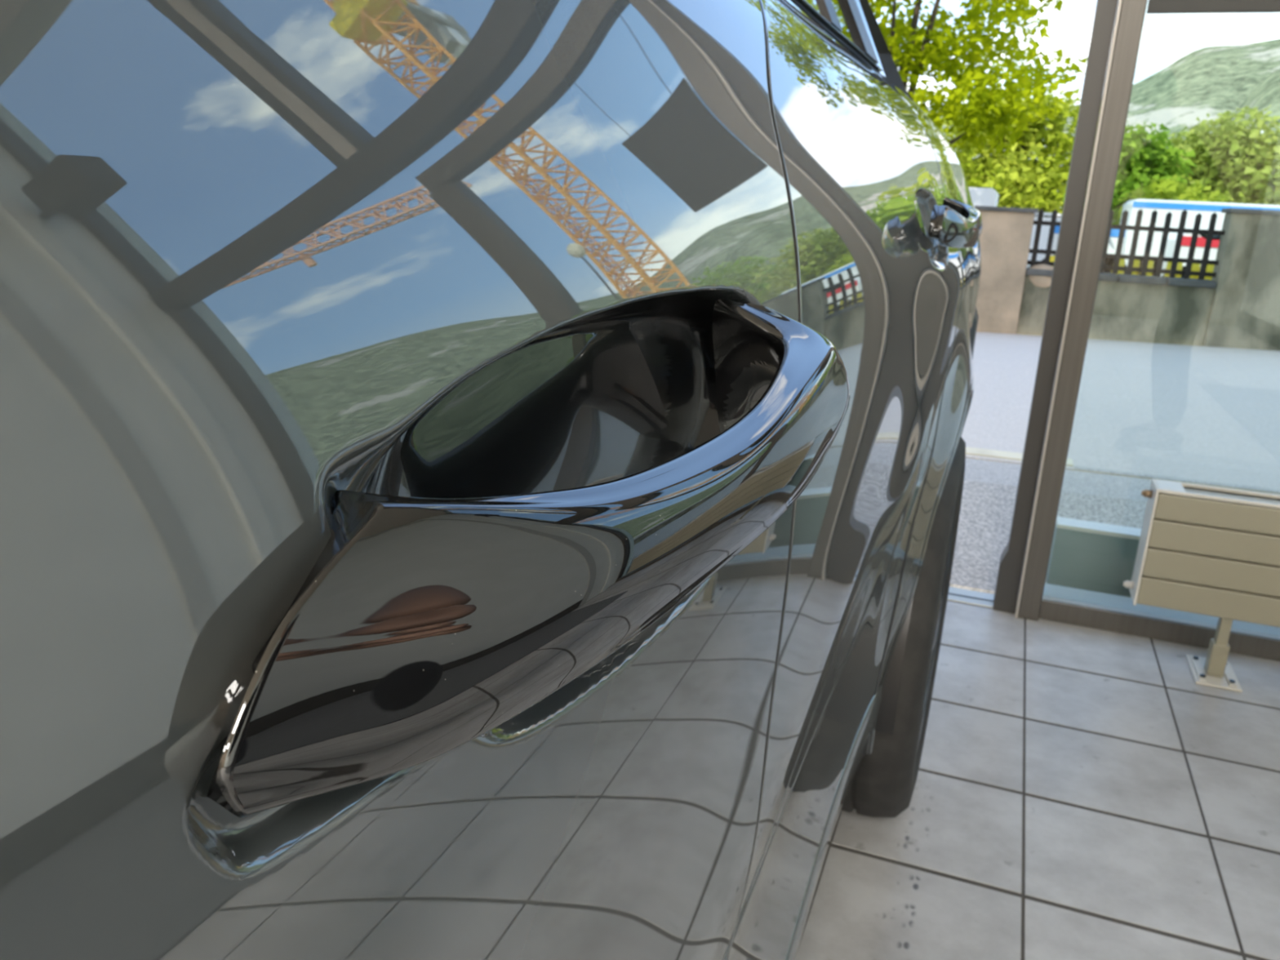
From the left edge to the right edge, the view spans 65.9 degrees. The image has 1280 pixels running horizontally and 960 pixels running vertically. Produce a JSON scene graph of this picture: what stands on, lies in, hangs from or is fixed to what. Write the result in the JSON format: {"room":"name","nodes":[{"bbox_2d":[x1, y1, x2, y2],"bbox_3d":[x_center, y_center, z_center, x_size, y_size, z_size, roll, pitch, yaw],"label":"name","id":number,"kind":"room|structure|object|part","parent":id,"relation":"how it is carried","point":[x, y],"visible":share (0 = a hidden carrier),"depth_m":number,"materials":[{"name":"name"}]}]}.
{"room":"car showroom","nodes":[
{"label":"car showroom","id":0,"kind":"room"},
{"bbox_2d":[795,600,1279,959],"bbox_3d":[-2.185,1.319,-1.171,7.470,0.100,9.700,9,17,19],"label":"floor","id":1,"kind":"structure","parent":0,"point":[1077,794],"depth_m":1.72,"materials":[{"name":"grey tile"}]},
{"bbox_2d":[0,0,982,959],"bbox_3d":[-0.567,-0.120,1.015,1.680,1.626,3.490,9,17,19],"label":"car","id":2,"kind":"object","parent":1,"relation":"on","point":[479,479],"visible":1,"depth_m":0.17,"materials":[{"name":"black metal"}]},
{"bbox_2d":[363,295,720,498],"bbox_3d":[-0.010,-0.008,0.283,0.029,0.084,0.257,9,17,19],"label":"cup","id":3,"kind":"object","parent":2,"relation":"on","point":[464,396],"depth_m":0.25,"materials":[{"name":"black"}]},
{"bbox_3d":[0.197,-0.753,1.300,0.165,0.288,0.071,6,16,11],"label":"window post","id":4,"kind":"part","parent":2,"relation":"part of","materials":[{"name":"black metal"}]},
{"bbox_3d":[-0.100,0.580,0.332,0.078,0.098,2.250,9,17,19],"label":"sill","id":5,"kind":"part","parent":2,"relation":"part of","materials":[{"name":"grey paint"}]},
{"bbox_3d":[-0.123,-0.356,0.397,0.072,0.008,2.800,9,17,19],"label":"belt trim","id":6,"kind":"part","parent":2,"relation":"part of","materials":[{"name":"grey"}]},
{"bbox_3d":[0.170,-0.075,0.994,0.219,0.815,1.145,9,17,19],"label":"door","id":7,"kind":"part","parent":2,"relation":"part of","materials":[{"name":"grey paint"}]},
{"bbox_3d":[0.300,-0.809,1.514,0.246,0.288,0.098,-3,17,-20],"label":"quarter trim","id":8,"kind":"part","parent":2,"relation":"part of","materials":[{"name":"black plastic"}]},
{"bbox_3d":[0.562,-0.162,2.083,0.234,0.435,0.160,9,17,19],"label":"bumper trim","id":9,"kind":"part","parent":2,"relation":"part of","materials":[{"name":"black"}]},
{"bbox_2d":[947,586,994,608],"bbox_3d":[-0.141,0.183,3.077,2.468,0.055,0.098,9,17,19],"label":"trim","id":10,"kind":"structure","parent":1,"relation":"on","point":[955,594],"depth_m":2.69,"materials":[{"name":"silver metal"}]},
{"bbox_2d":[992,0,1147,620],"bbox_3d":[1.094,-1.428,2.121,0.114,3.700,0.104,9,17,19],"label":"trim","id":11,"kind":"structure","parent":1,"relation":"on","point":[1130,15],"depth_m":2.37,"materials":[{"name":"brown metal"}]},
{"bbox_2d":[1039,583,1279,661],"bbox_3d":[1.545,-0.608,2.203,0.909,2.125,0.150,9,17,19],"label":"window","id":12,"kind":"structure","parent":11,"relation":"attached to","point":[1077,606],"depth_m":2.51,"materials":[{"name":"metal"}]},
{"bbox_2d":[1146,0,1279,13],"bbox_3d":[1.251,-1.294,2.046,0.262,0.600,0.019,9,17,19],"label":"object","id":13,"kind":"structure","parent":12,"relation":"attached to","point":[1154,6],"depth_m":2.12,"materials":[{"name":"grey"}]},
{"bbox_2d":[1123,478,1279,692],"bbox_3d":[1.887,0.329,2.074,1.577,0.432,0.160,9,17,19],"label":"radiator","id":14,"kind":"object","parent":1,"relation":"on","point":[1202,549],"visible":1,"depth_m":2.24,"materials":[{"name":"beige metal"}]},
{"bbox_3d":[1.894,0.364,2.067,1.550,0.067,0.045,9,17,19],"label":"panel","id":15,"kind":"part","parent":14,"relation":"part of","materials":[{"name":"beige metal"}]},
{"bbox_3d":[1.897,0.296,2.047,1.550,0.067,0.045,9,17,19],"label":"panel","id":16,"kind":"part","parent":14,"relation":"part of","materials":[{"name":"beige metal"}]},
{"bbox_3d":[1.345,0.450,2.319,0.095,0.010,0.160,9,17,19],"label":"foot plate","id":17,"kind":"part","parent":14,"relation":"part of","materials":[{"name":"beige metal"}]},
{"bbox_3d":[1.901,0.228,2.028,1.550,0.065,0.045,9,17,19],"label":"panel","id":18,"kind":"part","parent":14,"relation":"part of","materials":[{"name":"beige metal"}]},
{"bbox_3d":[1.904,0.165,2.010,1.550,0.059,0.045,9,17,19],"label":"panel","id":19,"kind":"part","parent":14,"relation":"part of","materials":[{"name":"beige metal"}]},
{"bbox_3d":[1.345,0.382,2.290,0.023,0.144,0.030,9,17,19],"label":"leg","id":20,"kind":"part","parent":14,"relation":"part of","materials":[{"name":"beige metal"}]},
{"bbox_2d":[1182,486,1279,508],"bbox_3d":[1.942,0.135,2.018,1.494,0.006,0.082,9,17,19],"label":"grille","id":21,"kind":"object","parent":14,"relation":"attached to","point":[1203,497],"depth_m":2.22,"materials":[{"name":"beige metal"}]},
{"bbox_3d":[1.922,0.251,2.098,1.550,0.274,0.025,9,17,19],"label":"panel","id":22,"kind":"part","parent":14,"relation":"part of","materials":[{"name":"metal"}]},
{"label":"outside","id":23,"kind":"structure","parent":0,"visible":0},
{"bbox_3d":[12.358,-7.385,31.875,120.000,3.400,50.080,9,17,19],"label":"forecourt","id":24,"kind":"object","parent":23,"visible":0},
{"bbox_2d":[867,0,1087,157],"bbox_3d":[2.999,-4.737,11.243,3.864,5.436,3.304,-1,17,-15],"label":"maple tree","id":25,"kind":"object","parent":24,"relation":"on","point":[917,45],"visible":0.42,"depth_m":10.96,"materials":[{"name":"green plant"}]},
{"bbox_2d":[968,186,1062,261],"bbox_3d":[5.133,-3.922,15.756,3.500,1.400,1.600,9,17,19],"label":"van","id":26,"kind":"object","parent":24,"relation":"on","point":[988,197],"visible":0.02,"depth_m":14.74,"materials":[{"name":"white paint"}]},
{"bbox_2d":[939,84,1131,213],"bbox_3d":[7.885,-6.246,20.311,3.759,3.848,4.367,-9,20,-35],"label":"tree","id":27,"kind":"object","parent":24,"relation":"on","point":[1020,181],"visible":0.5,"depth_m":19.55,"materials":[{"name":"green plant"}]},
{"bbox_2d":[1049,255,1055,266],"bbox_3d":[4.221,-1.982,10.211,0.116,0.655,0.113,9,17,19],"label":"barrel","id":28,"kind":"object","parent":24,"relation":"on","point":[1052,257],"visible":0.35,"depth_m":10.09,"materials":[{"name":"yellow paint"}]},
{"bbox_2d":[1040,226,1127,274],"bbox_3d":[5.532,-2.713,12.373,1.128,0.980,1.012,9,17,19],"label":"parked car","id":29,"kind":"object","parent":24,"relation":"on","point":[1113,237],"visible":0.02,"depth_m":11.79,"materials":[{"name":"white paint"}]},
{"bbox_2d":[1111,258,1124,274],"bbox_3d":[4.801,-1.909,10.002,0.116,0.655,0.113,9,17,19],"label":"barrel","id":30,"kind":"object","parent":24,"relation":"on","point":[1122,263],"visible":0.16,"depth_m":9.88,"materials":[{"name":"yellow paint"}]},
{"bbox_2d":[1062,120,1197,225],"bbox_3d":[8.101,-4.549,16.446,1.990,2.737,2.146,9,17,19],"label":"bush","id":31,"kind":"object","parent":24,"relation":"on","point":[1140,161],"visible":0.49,"depth_m":15.88,"materials":[{"name":"green plant"}]},
{"bbox_2d":[1131,259,1140,275],"bbox_3d":[4.949,-1.905,10.001,0.116,0.655,0.113,9,17,19],"label":"barrel","id":32,"kind":"object","parent":24,"relation":"on","point":[1136,262],"visible":0.23,"depth_m":9.88,"materials":[{"name":"yellow paint"}]},
{"bbox_2d":[1139,260,1154,275],"bbox_3d":[5.044,-1.879,9.915,0.116,0.655,0.113,9,17,19],"label":"barrel","id":33,"kind":"object","parent":24,"relation":"on","point":[1150,265],"visible":0.09,"depth_m":9.80,"materials":[{"name":"yellow paint"}]},
{"bbox_2d":[1164,262,1178,277],"bbox_3d":[5.249,-1.853,9.841,0.116,0.655,0.113,9,17,19],"label":"barrel","id":34,"kind":"object","parent":24,"relation":"on","point":[1169,264],"visible":0.05,"depth_m":9.75,"materials":[{"name":"yellow paint"}]},
{"bbox_2d":[1176,262,1182,277],"bbox_3d":[5.404,-1.905,10.043,0.116,0.655,0.113,9,17,19],"label":"barrel","id":35,"kind":"object","parent":24,"relation":"on","point":[1180,264],"visible":0.03,"depth_m":9.93,"materials":[{"name":"yellow paint"}]},
{"bbox_2d":[1117,173,1244,217],"bbox_3d":[7.744,-3.461,14.241,1.712,1.826,1.913,9,17,19],"label":"tree","id":36,"kind":"object","parent":24,"relation":"on","point":[1154,192],"visible":0.12,"depth_m":13.94,"materials":[{"name":"green plant"}]},
{"bbox_2d":[1160,232,1220,277],"bbox_3d":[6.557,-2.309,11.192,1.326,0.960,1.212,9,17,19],"label":"parked car","id":37,"kind":"object","parent":24,"relation":"on","point":[1171,238],"visible":0.02,"depth_m":10.70,"materials":[{"name":"white paint"}]},
{"bbox_2d":[1189,263,1200,279],"bbox_3d":[5.454,-1.842,9.819,0.116,0.655,0.113,9,17,19],"label":"barrel","id":38,"kind":"object","parent":24,"relation":"on","point":[1195,267],"visible":0.04,"depth_m":9.71,"materials":[{"name":"yellow paint"}]},
{"bbox_2d":[1120,198,1279,275],"bbox_3d":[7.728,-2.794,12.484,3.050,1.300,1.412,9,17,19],"label":"bus","id":39,"kind":"object","parent":24,"relation":"on","point":[1206,209],"visible":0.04,"depth_m":12.10,"materials":[{"name":"white paint"}]},
{"bbox_2d":[1204,264,1214,279],"bbox_3d":[5.567,-1.813,9.727,0.116,0.655,0.113,9,17,19],"label":"barrel","id":40,"kind":"object","parent":24,"relation":"on","point":[1210,268],"visible":0.03,"depth_m":9.62,"materials":[{"name":"yellow paint"}]},
{"bbox_2d":[1154,105,1279,204],"bbox_3d":[12.264,-5.827,20.321,4.099,3.489,3.579,9,17,19],"label":"bush","id":41,"kind":"object","parent":24,"relation":"on","point":[1229,156],"visible":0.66,"depth_m":19.36,"materials":[{"name":"green plant"}]},
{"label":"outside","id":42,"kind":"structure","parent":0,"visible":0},
{"bbox_2d":[924,38,1279,222],"bbox_3d":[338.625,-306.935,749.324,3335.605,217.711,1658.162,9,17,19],"label":"mountains","id":43,"kind":"structure","parent":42,"point":[1214,80],"depth_m":679.14,"materials":[{"name":"green plant"}]},
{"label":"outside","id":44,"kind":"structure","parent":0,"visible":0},
{"bbox_2d":[1231,68,1279,142],"bbox_3d":[409.433,-149.647,476.577,366.286,80.362,675.617,9,17,19],"label":"ridge","id":45,"kind":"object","parent":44,"point":[1267,94],"visible":0.06,"depth_m":391.76,"materials":[{"name":"green plant"}]},
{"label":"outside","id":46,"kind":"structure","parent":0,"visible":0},
{"bbox_2d":[949,457,1277,604],"bbox_3d":[1.228,0.131,3.547,28.000,0.463,1.620,9,17,19],"label":"pavement","id":47,"kind":"structure","parent":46,"point":[989,491],"depth_m":3.32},
{"bbox_2d":[1046,516,1141,597],"bbox_3d":[7.622,1.219,0.577,13.800,0.234,0.080,9,17,19],"label":"wall","id":48,"kind":"structure","parent":47,"relation":"on","point":[1086,555],"depth_m":2.77,"materials":[{"name":"grey"}]},
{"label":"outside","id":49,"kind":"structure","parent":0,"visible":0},
{"bbox_2d":[961,332,1279,494],"bbox_3d":[2.422,-0.683,6.581,28.000,0.828,5.100,9,17,19],"label":"street","id":50,"kind":"structure","parent":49,"point":[1206,415],"depth_m":5.25,"materials":[{"name":"grey asphalt"}]},
{"bbox_2d":[965,446,1073,466],"bbox_3d":[-4.834,-0.976,6.643,14.330,0.278,0.120,9,17,19],"label":"strip","id":51,"kind":"object","parent":50,"relation":"on","point":[969,451],"visible":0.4,"depth_m":4.34,"materials":[{"name":"grey concrete"}]},
{"bbox_2d":[974,205,1279,351],"bbox_3d":[3.413,-1.814,8.902,18.000,1.448,0.400,9,17,19],"label":"picket fence","id":52,"kind":"object","parent":50,"relation":"on","point":[1239,308],"visible":0.15,"depth_m":8.44,"materials":[{"name":"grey concrete"}]},
{"bbox_3d":[4.168,-1.842,8.600,1.500,0.036,0.025,9,17,19],"label":"rail","id":53,"kind":"part","parent":52,"relation":"part of","materials":[{"name":"grey metal"}]},
{"bbox_3d":[4.173,-1.938,8.573,1.500,0.036,0.025,9,17,19],"label":"rail","id":54,"kind":"part","parent":52,"relation":"part of","materials":[{"name":"grey metal"}]},
{"bbox_3d":[4.186,-2.174,8.505,1.500,0.036,0.025,9,17,19],"label":"rail","id":55,"kind":"part","parent":52,"relation":"part of","materials":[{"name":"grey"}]}
]}

